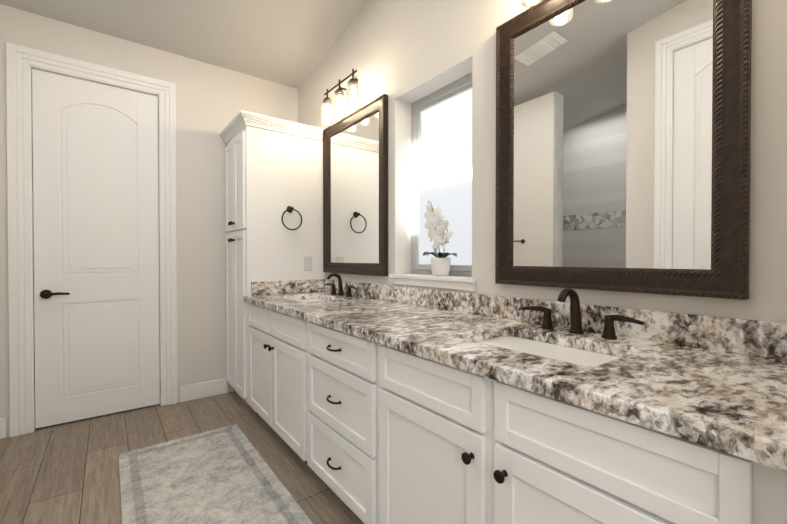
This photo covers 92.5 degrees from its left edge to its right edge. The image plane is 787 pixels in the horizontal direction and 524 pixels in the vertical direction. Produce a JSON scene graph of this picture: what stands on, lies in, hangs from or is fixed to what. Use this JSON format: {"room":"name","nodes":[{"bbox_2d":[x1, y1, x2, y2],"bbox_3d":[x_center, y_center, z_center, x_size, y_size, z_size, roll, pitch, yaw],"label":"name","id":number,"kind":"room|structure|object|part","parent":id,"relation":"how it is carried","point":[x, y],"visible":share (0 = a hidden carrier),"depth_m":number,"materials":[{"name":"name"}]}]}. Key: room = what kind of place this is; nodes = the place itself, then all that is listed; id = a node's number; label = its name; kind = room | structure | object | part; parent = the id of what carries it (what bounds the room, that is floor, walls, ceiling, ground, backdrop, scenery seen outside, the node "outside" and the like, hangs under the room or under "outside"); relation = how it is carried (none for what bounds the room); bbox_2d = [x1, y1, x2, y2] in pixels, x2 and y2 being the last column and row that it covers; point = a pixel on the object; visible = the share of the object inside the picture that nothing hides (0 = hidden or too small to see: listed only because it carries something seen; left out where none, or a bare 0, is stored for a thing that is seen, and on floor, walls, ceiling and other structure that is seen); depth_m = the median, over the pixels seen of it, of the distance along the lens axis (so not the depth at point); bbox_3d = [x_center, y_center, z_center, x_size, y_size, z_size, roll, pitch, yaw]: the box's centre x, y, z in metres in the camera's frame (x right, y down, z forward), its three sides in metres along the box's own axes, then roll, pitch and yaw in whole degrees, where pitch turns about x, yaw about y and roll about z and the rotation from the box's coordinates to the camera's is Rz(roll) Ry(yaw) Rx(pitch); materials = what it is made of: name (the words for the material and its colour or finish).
{"room":"bathroom","nodes":[
{"label":"bathroom","id":0,"kind":"room"},
{"bbox_2d":[0,4,297,436],"bbox_3d":[-2.378,-0.760,2.667,3.900,3.800,0.200,0,1,-37],"label":"wall","id":1,"kind":"structure","parent":0,"point":[212,101],"depth_m":3.09,"materials":[{"name":"white paint"}]},
{"bbox_2d":[6,42,177,437],"bbox_3d":[-2.159,-0.140,2.781,0.954,2.557,0.152,0,1,-37],"label":"door frame","id":2,"kind":"structure","parent":1,"relation":"attached to","point":[22,62],"depth_m":2.51,"materials":[{"name":"white wood"}]},
{"bbox_2d":[32,69,159,427],"bbox_3d":[-2.132,-0.087,2.746,0.720,2.428,0.095,0,1,-37],"label":"door","id":3,"kind":"structure","parent":1,"relation":"in","point":[96,238],"depth_m":2.73,"materials":[{"name":"white wood"}]},
{"bbox_3d":[-2.322,0.221,2.581,0.158,0.064,0.059,0,1,-37],"label":"handle","id":4,"kind":"part","parent":3,"relation":"part of","materials":[{"name":"brown metal"}]},
{"bbox_2d":[180,378,227,401],"bbox_3d":[-1.583,1.070,3.154,0.362,0.130,0.015,0,1,-37],"label":"baseboard","id":5,"kind":"structure","parent":1,"relation":"attached to","point":[203,389],"depth_m":3.14,"materials":[{"name":"white wood"}]},
{"bbox_2d":[0,391,363,523],"bbox_3d":[-0.786,1.211,0.593,4.200,0.100,5.700,0,1,-37],"label":"floor","id":6,"kind":"structure","parent":0,"point":[65,473],"depth_m":2.16,"materials":[{"name":"brown wood"}]},
{"bbox_2d":[118,424,312,523],"bbox_3d":[-0.798,1.139,1.682,0.660,0.008,1.850,0,1,-37],"label":"rug","id":7,"kind":"object","parent":6,"relation":"on","point":[225,475],"visible":0.98,"depth_m":1.91,"materials":[{"name":"grey fabric"}]},
{"bbox_2d":[220,110,325,411],"bbox_3d":[-1.012,0.017,3.184,0.702,2.235,0.636,0,1,-37],"label":"linen cabinet","id":8,"kind":"object","parent":6,"relation":"on","point":[273,198],"visible":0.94,"depth_m":2.96,"materials":[{"name":"white wood"}]},
{"bbox_2d":[304,256,311,270],"bbox_3d":[-0.700,0.013,3.091,0.070,0.116,0.007,0,1,-37],"label":"outlet","id":9,"kind":"object","parent":8,"relation":"attached to","point":[307,259],"depth_m":3.09,"materials":[{"name":"white plastic"}]},
{"bbox_2d":[245,301,786,523],"bbox_3d":[0.012,0.723,1.854,0.690,0.850,2.844,0,1,-37],"label":"bathroom vanity","id":10,"kind":"object","parent":6,"relation":"on","point":[370,403],"depth_m":1.07,"materials":[{"name":"white wood"}]},
{"bbox_2d":[243,289,786,464],"bbox_3d":[0.017,0.278,1.854,0.677,0.040,2.844,0,1,-37],"label":"countertop","id":11,"kind":"structure","parent":10,"relation":"on","point":[737,400],"depth_m":0.96,"materials":[{"name":"multicoloured stone"}]},
{"bbox_2d":[291,297,326,300],"bbox_3d":[-0.582,0.360,2.649,0.357,0.164,0.522,0,1,-37],"label":"sink","id":12,"kind":"object","parent":11,"relation":"in","point":[292,298],"depth_m":2.85,"materials":[{"name":"white ceramic"}]},
{"bbox_2d":[323,273,358,296],"bbox_3d":[-0.425,0.164,2.767,0.143,0.167,0.452,0,1,-37],"label":"faucet","id":13,"kind":"object","parent":11,"relation":"on","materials":[{"name":"brown metal"}]},
{"bbox_2d":[475,333,614,364],"bbox_3d":[0.483,0.374,1.248,0.357,0.164,0.522,0,1,-37],"label":"sink","id":14,"kind":"object","parent":11,"relation":"in","point":[584,353],"depth_m":1.32,"materials":[{"name":"white ceramic"}]},
{"bbox_2d":[519,288,646,340],"bbox_3d":[0.641,0.178,1.366,0.143,0.167,0.452,0,1,-37],"label":"faucet","id":15,"kind":"object","parent":11,"relation":"on","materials":[{"name":"brown metal"}]},
{"bbox_2d":[0,0,367,88],"bbox_3d":[-0.749,-2.091,0.387,4.050,0.967,5.780,0,1,-37],"label":"ceiling","id":16,"kind":"structure","parent":0,"point":[289,43],"depth_m":2.77,"materials":[{"name":"grey paint"}]},
{"bbox_2d":[251,279,322,292],"bbox_3d":[-0.822,0.196,2.989,0.597,0.099,0.020,0,1,-37],"label":"backsplash","id":17,"kind":"structure","parent":0,"relation":"attached to","point":[262,286],"depth_m":2.97,"materials":[{"name":"multicoloured stone"}]},
{"bbox_2d":[298,0,786,322],"bbox_3d":[0.169,-0.757,2.373,0.200,3.800,3.750,0,1,-37],"label":"wall","id":18,"kind":"structure","parent":0,"point":[403,55],"depth_m":1.87,"materials":[{"name":"white paint"}]},
{"bbox_2d":[321,69,359,126],"bbox_3d":[-0.366,-1.198,2.767,0.168,0.296,0.478,0,1,-37],"label":"sconce","id":19,"kind":"object","parent":18,"relation":"attached to","point":[352,89],"visible":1,"depth_m":2.73,"materials":[{"name":"clear glass"}]},
{"bbox_2d":[323,94,387,275],"bbox_3d":[-0.313,-0.505,2.813,0.038,1.190,0.870,0,1,-37],"label":"mirror","id":20,"kind":"object","parent":18,"relation":"attached to","point":[355,192],"visible":0.98,"depth_m":2.75,"materials":[{"name":"brown wood"}]},
{"bbox_3d":[-0.304,-0.505,2.820,0.008,1.026,0.706,0,1,-37],"label":"glass","id":21,"kind":"part","parent":20,"relation":"part of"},
{"bbox_2d":[389,274,475,290],"bbox_3d":[0.240,0.111,2.197,0.145,0.063,0.701,0,1,-37],"label":"window sill","id":22,"kind":"structure","parent":18,"relation":"attached to","point":[456,282],"depth_m":2.10,"materials":[{"name":"white wood"}]},
{"bbox_2d":[423,201,456,275],"bbox_3d":[0.269,-0.143,2.173,0.114,0.442,0.269,0,1,-37],"label":"orchid","id":23,"kind":"object","parent":22,"relation":"on","point":[437,223],"visible":1,"depth_m":2.15,"materials":[{"name":"white plant"}]},
{"bbox_2d":[411,73,471,276],"bbox_3d":[0.333,-0.475,2.262,0.087,1.243,0.741,0,1,-37],"label":"window unit","id":24,"kind":"structure","parent":18,"relation":"attached to","point":[441,148],"depth_m":2.27,"materials":[{"name":"white glass"}]},
{"bbox_2d":[520,0,542,6],"bbox_3d":[0.697,-1.184,1.370,0.168,0.296,0.478,0,1,-37],"label":"sconce","id":25,"kind":"object","parent":18,"relation":"attached to","point":[524,3],"visible":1,"depth_m":1.54,"materials":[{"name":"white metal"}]},
{"bbox_2d":[495,0,751,299],"bbox_3d":[0.749,-0.491,1.416,0.038,1.190,0.870,0,1,-37],"label":"mirror","id":26,"kind":"object","parent":18,"relation":"attached to","point":[623,135],"visible":0.96,"depth_m":1.33,"materials":[{"name":"brown wood"}]},
{"bbox_2d":[323,279,786,360],"bbox_3d":[0.278,0.205,2.052,0.020,0.099,2.844,0,1,-37],"label":"backsplash","id":27,"kind":"structure","parent":0,"relation":"attached to","point":[736,335],"depth_m":1.25,"materials":[{"name":"multicoloured stone"}]}
]}

